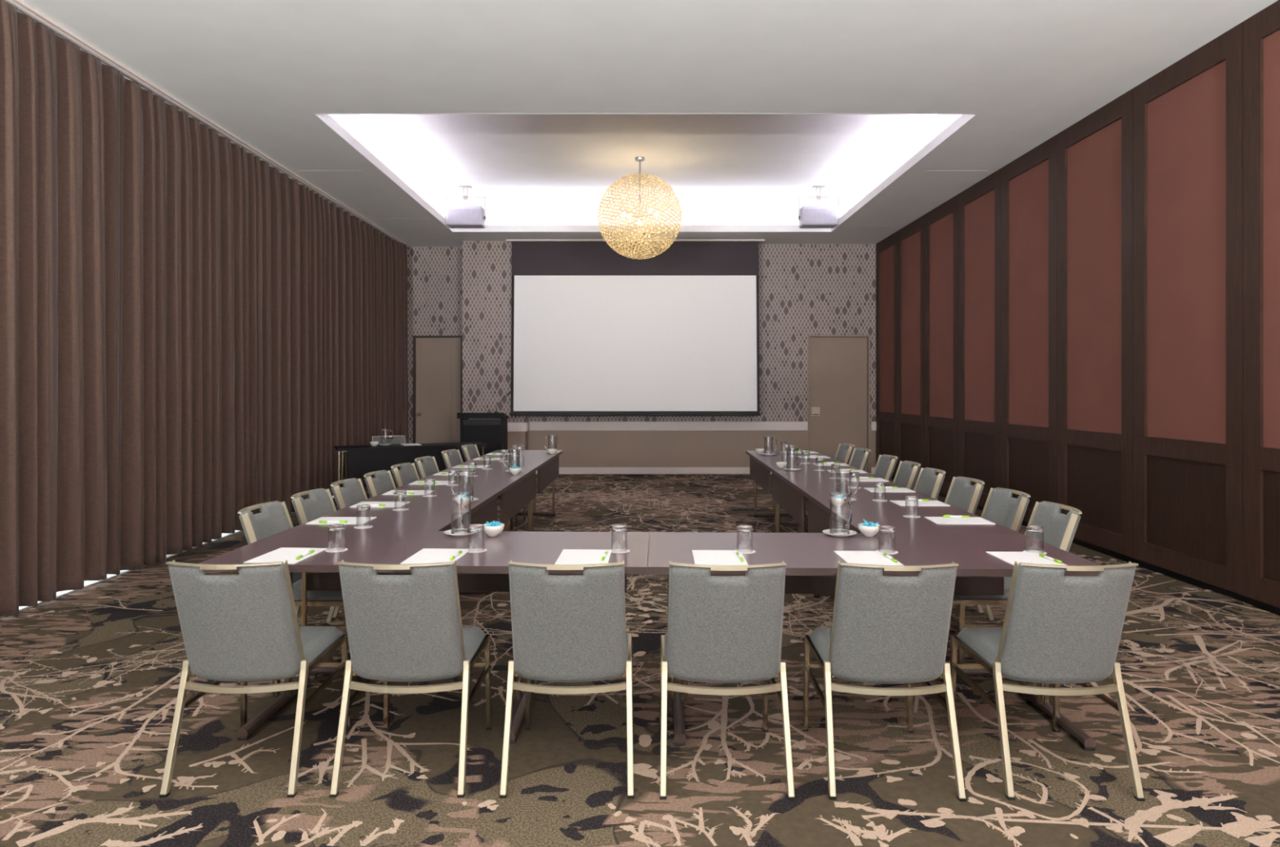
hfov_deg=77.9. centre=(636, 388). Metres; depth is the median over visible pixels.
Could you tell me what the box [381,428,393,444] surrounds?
water pitcher
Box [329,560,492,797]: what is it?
banquet chair
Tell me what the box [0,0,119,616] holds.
curtain
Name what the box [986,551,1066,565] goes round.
notepad
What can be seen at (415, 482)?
notepad
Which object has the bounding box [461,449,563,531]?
conference table
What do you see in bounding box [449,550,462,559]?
pen
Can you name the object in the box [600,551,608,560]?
pen
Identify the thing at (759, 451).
bowl
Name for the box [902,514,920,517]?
coaster
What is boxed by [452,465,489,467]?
notepad
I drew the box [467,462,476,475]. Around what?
tumbler
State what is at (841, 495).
sweets
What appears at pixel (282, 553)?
notepad
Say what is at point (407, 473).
banquet chair
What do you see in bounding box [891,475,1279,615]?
baseboard
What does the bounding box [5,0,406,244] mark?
track
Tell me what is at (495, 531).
bowl
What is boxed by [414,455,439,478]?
banquet chair
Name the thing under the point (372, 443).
bowl
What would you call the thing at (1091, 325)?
wall
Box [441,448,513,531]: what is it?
banquet chair
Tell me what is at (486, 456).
tumbler
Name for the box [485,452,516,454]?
notepad
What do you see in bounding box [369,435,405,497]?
banquet chair
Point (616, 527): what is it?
tumbler
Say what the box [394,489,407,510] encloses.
tumbler
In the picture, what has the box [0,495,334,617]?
trim
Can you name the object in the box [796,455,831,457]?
notepad
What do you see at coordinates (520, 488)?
conference table
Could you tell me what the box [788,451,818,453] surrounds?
notepad
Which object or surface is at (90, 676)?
floor
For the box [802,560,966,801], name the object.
banquet chair
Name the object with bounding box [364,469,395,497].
banquet chair
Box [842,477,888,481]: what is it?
notepad
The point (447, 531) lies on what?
saucer
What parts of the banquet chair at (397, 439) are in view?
backrest, frame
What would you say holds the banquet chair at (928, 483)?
on the floor
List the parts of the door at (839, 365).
plate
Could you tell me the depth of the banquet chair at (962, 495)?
5.33 m
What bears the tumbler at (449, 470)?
on the coaster
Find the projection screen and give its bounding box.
[505,239,764,415]
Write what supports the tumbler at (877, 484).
on the coaster at (875, 500)
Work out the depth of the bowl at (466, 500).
4.71 m
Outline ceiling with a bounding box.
[4,0,1277,246]
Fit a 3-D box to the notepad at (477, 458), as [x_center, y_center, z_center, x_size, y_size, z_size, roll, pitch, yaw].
[-1.460,0.696,7.892,0.297,0.004,0.210,0,0,0]
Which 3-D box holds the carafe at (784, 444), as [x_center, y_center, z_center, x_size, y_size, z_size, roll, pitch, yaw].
[1.375,0.595,7.300,0.066,0.205,0.066,0,0,0]
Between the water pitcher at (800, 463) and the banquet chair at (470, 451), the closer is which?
the water pitcher at (800, 463)
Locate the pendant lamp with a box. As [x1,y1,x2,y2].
[597,156,682,259]
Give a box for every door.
[413,335,462,443]
[808,334,870,472]
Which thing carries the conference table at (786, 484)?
on the floor
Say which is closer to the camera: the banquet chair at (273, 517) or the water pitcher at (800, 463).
the banquet chair at (273, 517)
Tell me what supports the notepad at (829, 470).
on the conference table at (786, 484)
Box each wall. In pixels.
[407,240,875,473]
[875,0,1279,607]
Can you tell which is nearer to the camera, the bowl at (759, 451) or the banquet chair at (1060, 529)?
the banquet chair at (1060, 529)
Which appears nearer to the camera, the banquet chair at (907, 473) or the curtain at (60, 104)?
the curtain at (60, 104)
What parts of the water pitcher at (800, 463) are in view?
handle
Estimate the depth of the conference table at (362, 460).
9.55 m
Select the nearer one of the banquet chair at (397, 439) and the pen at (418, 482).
the pen at (418, 482)
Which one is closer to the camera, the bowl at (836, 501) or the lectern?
the bowl at (836, 501)
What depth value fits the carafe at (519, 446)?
7.02 m
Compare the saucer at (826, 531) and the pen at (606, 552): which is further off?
the saucer at (826, 531)
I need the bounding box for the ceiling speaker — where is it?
[444,186,485,227]
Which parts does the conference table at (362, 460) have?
modesty panel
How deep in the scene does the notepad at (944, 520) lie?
4.17 m
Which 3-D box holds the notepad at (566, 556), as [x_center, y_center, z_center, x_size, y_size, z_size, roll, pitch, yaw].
[-0.216,0.696,3.278,0.210,0.004,0.297,0,0,2]
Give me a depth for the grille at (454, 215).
11.86 m
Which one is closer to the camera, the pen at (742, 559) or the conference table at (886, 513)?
the pen at (742, 559)
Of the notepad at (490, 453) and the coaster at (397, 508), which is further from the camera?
the notepad at (490, 453)
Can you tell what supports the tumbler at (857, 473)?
on the coaster
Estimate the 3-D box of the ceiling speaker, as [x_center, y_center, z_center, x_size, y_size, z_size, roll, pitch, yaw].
[-2.590,-2.762,12.007,0.600,0.600,0.287,0,0,0]
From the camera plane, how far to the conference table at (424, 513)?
4.54 m
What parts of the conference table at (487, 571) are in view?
modesty panel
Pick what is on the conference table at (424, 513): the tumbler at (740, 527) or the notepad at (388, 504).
the notepad at (388, 504)
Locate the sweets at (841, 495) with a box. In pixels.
[831,493,844,497]
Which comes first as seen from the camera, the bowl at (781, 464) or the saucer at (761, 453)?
the bowl at (781, 464)
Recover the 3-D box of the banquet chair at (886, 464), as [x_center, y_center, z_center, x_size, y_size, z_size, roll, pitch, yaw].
[2.018,1.022,7.148,0.643,0.832,0.473,0,0,2]
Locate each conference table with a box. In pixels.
[199,529,648,743]
[286,487,505,675]
[333,441,488,487]
[398,463,540,531]
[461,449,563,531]
[647,531,1100,750]
[746,450,849,532]
[766,464,909,532]
[800,488,1022,677]
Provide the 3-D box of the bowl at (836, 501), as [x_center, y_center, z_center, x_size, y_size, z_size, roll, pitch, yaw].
[1.205,0.671,4.730,0.104,0.053,0.104,0,0,0]
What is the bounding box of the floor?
[0,473,1279,846]
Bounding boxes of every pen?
[295,549,314,559]
[319,520,346,522]
[361,503,385,506]
[417,481,437,483]
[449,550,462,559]
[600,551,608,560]
[736,551,744,561]
[838,468,854,470]
[877,486,897,488]
[882,552,897,562]
[942,514,969,517]
[1039,553,1062,563]
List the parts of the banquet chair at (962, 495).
frame, backrest, leg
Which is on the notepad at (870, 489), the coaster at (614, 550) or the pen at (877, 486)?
the pen at (877, 486)
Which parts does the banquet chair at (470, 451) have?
backrest, frame, leg, leg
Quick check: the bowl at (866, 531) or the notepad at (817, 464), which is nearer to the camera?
the bowl at (866, 531)
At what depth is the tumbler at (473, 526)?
3.40 m
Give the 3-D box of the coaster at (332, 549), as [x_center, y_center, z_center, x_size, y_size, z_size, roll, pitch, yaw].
[-1.298,0.696,3.426,0.092,0.002,0.092,0,0,0]
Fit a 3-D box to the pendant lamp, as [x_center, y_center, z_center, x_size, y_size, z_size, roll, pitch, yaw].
[0.045,-2.393,10.500,1.112,1.337,1.115,0,0,40]
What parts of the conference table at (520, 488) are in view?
modesty panel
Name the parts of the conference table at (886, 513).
modesty panel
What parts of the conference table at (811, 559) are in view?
modesty panel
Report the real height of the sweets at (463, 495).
0.040 m
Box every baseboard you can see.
[536,466,875,473]
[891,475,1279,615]
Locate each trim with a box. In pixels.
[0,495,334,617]
[507,421,875,431]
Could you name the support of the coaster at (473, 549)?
on the conference table at (487, 571)
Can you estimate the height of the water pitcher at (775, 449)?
0.191 m
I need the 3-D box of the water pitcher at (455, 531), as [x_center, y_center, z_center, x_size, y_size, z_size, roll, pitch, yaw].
[-0.831,0.596,3.780,0.098,0.191,0.143,0,0,-43]
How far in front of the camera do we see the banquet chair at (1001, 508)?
4.73 m
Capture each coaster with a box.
[324,547,347,551]
[354,524,373,528]
[392,507,408,510]
[422,494,436,496]
[467,547,487,552]
[611,548,630,552]
[734,548,755,553]
[872,498,887,501]
[876,549,897,554]
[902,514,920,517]
[1022,549,1047,554]
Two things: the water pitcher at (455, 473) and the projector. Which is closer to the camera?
the water pitcher at (455, 473)
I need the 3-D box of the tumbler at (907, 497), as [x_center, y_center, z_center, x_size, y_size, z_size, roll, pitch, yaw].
[1.506,0.641,4.331,0.070,0.106,0.070,0,0,-32]
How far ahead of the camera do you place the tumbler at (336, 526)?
3.41 m
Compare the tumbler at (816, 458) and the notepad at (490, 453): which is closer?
the tumbler at (816, 458)
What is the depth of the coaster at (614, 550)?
3.40 m
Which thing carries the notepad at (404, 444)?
on the conference table at (362, 460)
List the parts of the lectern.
panel, panel, panel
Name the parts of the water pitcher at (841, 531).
handle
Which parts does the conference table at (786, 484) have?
modesty panel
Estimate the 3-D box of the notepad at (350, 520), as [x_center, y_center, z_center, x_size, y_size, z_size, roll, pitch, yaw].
[-1.559,0.696,4.190,0.297,0.004,0.210,0,0,0]
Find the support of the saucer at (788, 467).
on the conference table at (786, 484)
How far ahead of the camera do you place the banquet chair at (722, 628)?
2.81 m
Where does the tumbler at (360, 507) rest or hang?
on the coaster at (360, 526)
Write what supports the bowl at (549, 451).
on the conference table at (548, 471)
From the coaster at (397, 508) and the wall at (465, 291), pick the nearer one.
the coaster at (397, 508)
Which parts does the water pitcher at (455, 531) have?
handle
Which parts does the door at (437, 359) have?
raised panel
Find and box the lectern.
[457,412,509,456]
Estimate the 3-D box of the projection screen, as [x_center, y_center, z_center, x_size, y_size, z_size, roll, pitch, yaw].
[-0.020,-1.005,13.005,4.240,2.886,0.110,0,0,0]
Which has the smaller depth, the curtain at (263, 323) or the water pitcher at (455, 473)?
the water pitcher at (455, 473)
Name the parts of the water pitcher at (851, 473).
handle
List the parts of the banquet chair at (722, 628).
leg, leg, seat, seat frame, backrest, frame, leg, leg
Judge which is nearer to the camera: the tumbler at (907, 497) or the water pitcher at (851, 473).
the tumbler at (907, 497)
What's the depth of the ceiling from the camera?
6.47 m
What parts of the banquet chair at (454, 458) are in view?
backrest, frame, leg, leg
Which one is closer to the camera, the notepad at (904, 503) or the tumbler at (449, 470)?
the notepad at (904, 503)
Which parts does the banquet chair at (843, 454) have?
backrest, frame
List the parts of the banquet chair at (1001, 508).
leg, frame, backrest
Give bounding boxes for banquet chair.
[159,560,350,797]
[237,500,359,684]
[290,488,336,624]
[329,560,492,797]
[330,477,367,618]
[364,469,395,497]
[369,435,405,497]
[391,462,419,487]
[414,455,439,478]
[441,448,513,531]
[461,444,525,526]
[499,560,634,798]
[659,560,795,799]
[789,443,854,517]
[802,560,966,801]
[805,447,871,506]
[872,453,897,480]
[893,460,920,489]
[913,466,946,499]
[944,475,984,613]
[947,560,1145,800]
[951,501,1081,684]
[980,487,1030,621]
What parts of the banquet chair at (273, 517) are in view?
frame, backrest, leg, seat, seat frame, leg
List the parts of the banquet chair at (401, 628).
leg, leg, backrest, frame, seat frame, leg, seat, leg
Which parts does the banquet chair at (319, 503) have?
leg, backrest, frame, leg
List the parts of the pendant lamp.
stem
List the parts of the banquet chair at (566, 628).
leg, leg, frame, backrest, seat frame, seat, leg, leg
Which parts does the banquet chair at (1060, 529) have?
leg, seat frame, seat, frame, backrest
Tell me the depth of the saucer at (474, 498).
4.91 m
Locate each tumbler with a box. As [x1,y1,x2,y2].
[328,523,345,551]
[355,504,370,527]
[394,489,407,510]
[424,478,435,495]
[448,469,457,482]
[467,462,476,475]
[467,524,484,550]
[483,455,491,468]
[611,524,627,550]
[736,524,752,552]
[815,457,823,465]
[831,463,839,477]
[849,471,859,487]
[874,482,885,499]
[878,524,895,551]
[905,495,918,515]
[1026,525,1044,552]
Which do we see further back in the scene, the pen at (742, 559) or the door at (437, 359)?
the door at (437, 359)
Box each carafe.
[516,444,524,467]
[782,442,789,464]
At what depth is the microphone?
11.80 m
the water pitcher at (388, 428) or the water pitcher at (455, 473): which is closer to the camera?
the water pitcher at (455, 473)
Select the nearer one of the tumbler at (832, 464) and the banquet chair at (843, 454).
the tumbler at (832, 464)
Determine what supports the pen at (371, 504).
on the notepad at (388, 504)
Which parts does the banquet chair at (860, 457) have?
backrest, frame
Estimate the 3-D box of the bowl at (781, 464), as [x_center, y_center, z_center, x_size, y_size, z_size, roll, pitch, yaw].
[1.280,0.671,6.970,0.104,0.053,0.104,0,0,0]
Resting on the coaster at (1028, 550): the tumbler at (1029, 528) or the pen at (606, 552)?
the tumbler at (1029, 528)
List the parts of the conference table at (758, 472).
modesty panel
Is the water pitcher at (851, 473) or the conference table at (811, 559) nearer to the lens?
the conference table at (811, 559)
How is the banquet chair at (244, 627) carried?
on the floor
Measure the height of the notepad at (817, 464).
0.004 m
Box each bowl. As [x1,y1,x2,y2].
[369,441,378,445]
[454,495,472,506]
[483,522,504,536]
[508,466,521,474]
[546,448,556,453]
[755,448,764,453]
[776,461,787,468]
[830,495,847,506]
[857,522,879,536]
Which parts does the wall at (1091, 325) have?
timber panel, fabric panel, timber panel, fabric panel, timber panel, fabric panel, timber panel, fabric panel, timber panel, fabric panel, timber panel, fabric panel, timber panel, fabric panel, timber panel, fabric panel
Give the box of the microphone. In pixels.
[493,391,510,412]
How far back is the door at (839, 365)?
13.45 m
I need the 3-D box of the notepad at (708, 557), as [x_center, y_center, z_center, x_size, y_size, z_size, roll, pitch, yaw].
[0.340,0.696,3.263,0.210,0.004,0.297,0,0,2]
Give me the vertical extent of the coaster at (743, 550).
0.002 m
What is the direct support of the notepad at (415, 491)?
on the conference table at (424, 513)
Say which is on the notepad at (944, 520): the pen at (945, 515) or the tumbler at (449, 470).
the pen at (945, 515)
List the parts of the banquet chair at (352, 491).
leg, backrest, frame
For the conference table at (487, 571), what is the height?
0.740 m
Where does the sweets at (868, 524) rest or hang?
in the bowl at (866, 531)
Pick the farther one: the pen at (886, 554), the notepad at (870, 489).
the notepad at (870, 489)
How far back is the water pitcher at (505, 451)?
6.60 m
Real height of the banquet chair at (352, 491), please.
0.832 m
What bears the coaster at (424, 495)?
on the conference table at (424, 513)
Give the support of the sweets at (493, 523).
in the bowl at (495, 531)
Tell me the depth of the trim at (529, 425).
13.37 m
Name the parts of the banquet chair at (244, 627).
leg, backrest, frame, leg, seat frame, leg, seat, leg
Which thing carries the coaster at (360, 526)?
on the conference table at (424, 513)
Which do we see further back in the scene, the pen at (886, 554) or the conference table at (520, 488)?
the conference table at (520, 488)
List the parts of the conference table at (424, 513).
modesty panel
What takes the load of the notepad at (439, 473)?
on the conference table at (520, 488)
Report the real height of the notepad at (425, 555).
0.004 m
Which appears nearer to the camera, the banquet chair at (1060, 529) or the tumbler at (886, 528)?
the tumbler at (886, 528)
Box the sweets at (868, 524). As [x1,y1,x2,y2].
[860,519,879,526]
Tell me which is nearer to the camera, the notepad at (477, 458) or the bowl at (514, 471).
the bowl at (514, 471)
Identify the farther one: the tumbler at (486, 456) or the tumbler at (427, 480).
the tumbler at (486, 456)
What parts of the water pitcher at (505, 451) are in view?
handle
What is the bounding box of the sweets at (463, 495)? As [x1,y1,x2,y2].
[457,492,470,497]
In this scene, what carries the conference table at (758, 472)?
on the floor
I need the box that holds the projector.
[798,186,839,227]
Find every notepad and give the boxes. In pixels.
[243,546,328,564]
[305,516,376,524]
[349,501,409,506]
[382,489,435,494]
[400,443,421,445]
[400,547,471,564]
[409,480,455,484]
[432,471,475,475]
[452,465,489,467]
[473,457,506,459]
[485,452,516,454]
[555,548,611,564]
[692,549,748,564]
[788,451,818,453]
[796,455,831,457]
[812,462,848,465]
[826,469,866,472]
[833,550,903,564]
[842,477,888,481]
[863,487,915,492]
[889,500,950,506]
[924,516,995,524]
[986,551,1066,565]
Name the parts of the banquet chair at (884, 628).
leg, seat, leg, seat frame, frame, backrest, leg, leg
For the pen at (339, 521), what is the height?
0.013 m
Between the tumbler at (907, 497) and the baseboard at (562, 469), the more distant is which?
the baseboard at (562, 469)
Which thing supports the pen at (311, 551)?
on the notepad at (282, 553)
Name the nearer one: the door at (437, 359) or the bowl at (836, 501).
the bowl at (836, 501)
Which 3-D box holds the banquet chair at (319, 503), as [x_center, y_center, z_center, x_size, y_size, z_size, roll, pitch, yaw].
[-1.652,1.022,4.626,0.643,0.832,0.473,0,0,2]
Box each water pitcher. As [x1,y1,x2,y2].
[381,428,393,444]
[449,468,475,500]
[450,491,471,533]
[502,448,521,471]
[543,435,548,448]
[763,436,777,453]
[785,446,803,469]
[829,492,852,534]
[833,468,859,500]
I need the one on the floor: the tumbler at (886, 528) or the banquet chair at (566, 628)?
the banquet chair at (566, 628)
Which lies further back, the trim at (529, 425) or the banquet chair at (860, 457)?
the trim at (529, 425)
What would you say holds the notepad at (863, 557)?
on the conference table at (811, 559)
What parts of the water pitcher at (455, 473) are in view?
handle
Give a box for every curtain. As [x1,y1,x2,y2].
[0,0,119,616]
[116,73,408,575]
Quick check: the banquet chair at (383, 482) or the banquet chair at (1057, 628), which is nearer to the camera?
the banquet chair at (1057, 628)
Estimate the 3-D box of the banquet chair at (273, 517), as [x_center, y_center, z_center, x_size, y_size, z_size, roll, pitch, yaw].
[-1.678,1.022,4.085,0.643,0.832,0.473,0,0,1]
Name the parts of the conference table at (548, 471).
modesty panel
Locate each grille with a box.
[447,208,479,222]
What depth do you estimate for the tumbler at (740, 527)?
3.38 m
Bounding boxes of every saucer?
[444,528,477,536]
[453,497,479,502]
[760,453,776,455]
[782,466,800,471]
[822,528,857,536]
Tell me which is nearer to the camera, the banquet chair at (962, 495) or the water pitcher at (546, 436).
the banquet chair at (962, 495)
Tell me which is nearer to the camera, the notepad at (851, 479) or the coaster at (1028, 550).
the coaster at (1028, 550)
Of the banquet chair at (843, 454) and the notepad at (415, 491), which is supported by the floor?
the banquet chair at (843, 454)
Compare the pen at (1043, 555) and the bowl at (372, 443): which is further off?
the bowl at (372, 443)
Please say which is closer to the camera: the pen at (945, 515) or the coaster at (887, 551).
the coaster at (887, 551)
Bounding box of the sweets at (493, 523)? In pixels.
[485,520,501,526]
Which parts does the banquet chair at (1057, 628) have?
leg, seat, leg, seat frame, leg, frame, backrest, leg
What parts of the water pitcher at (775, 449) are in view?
handle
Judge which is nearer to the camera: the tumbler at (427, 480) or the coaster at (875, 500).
the coaster at (875, 500)

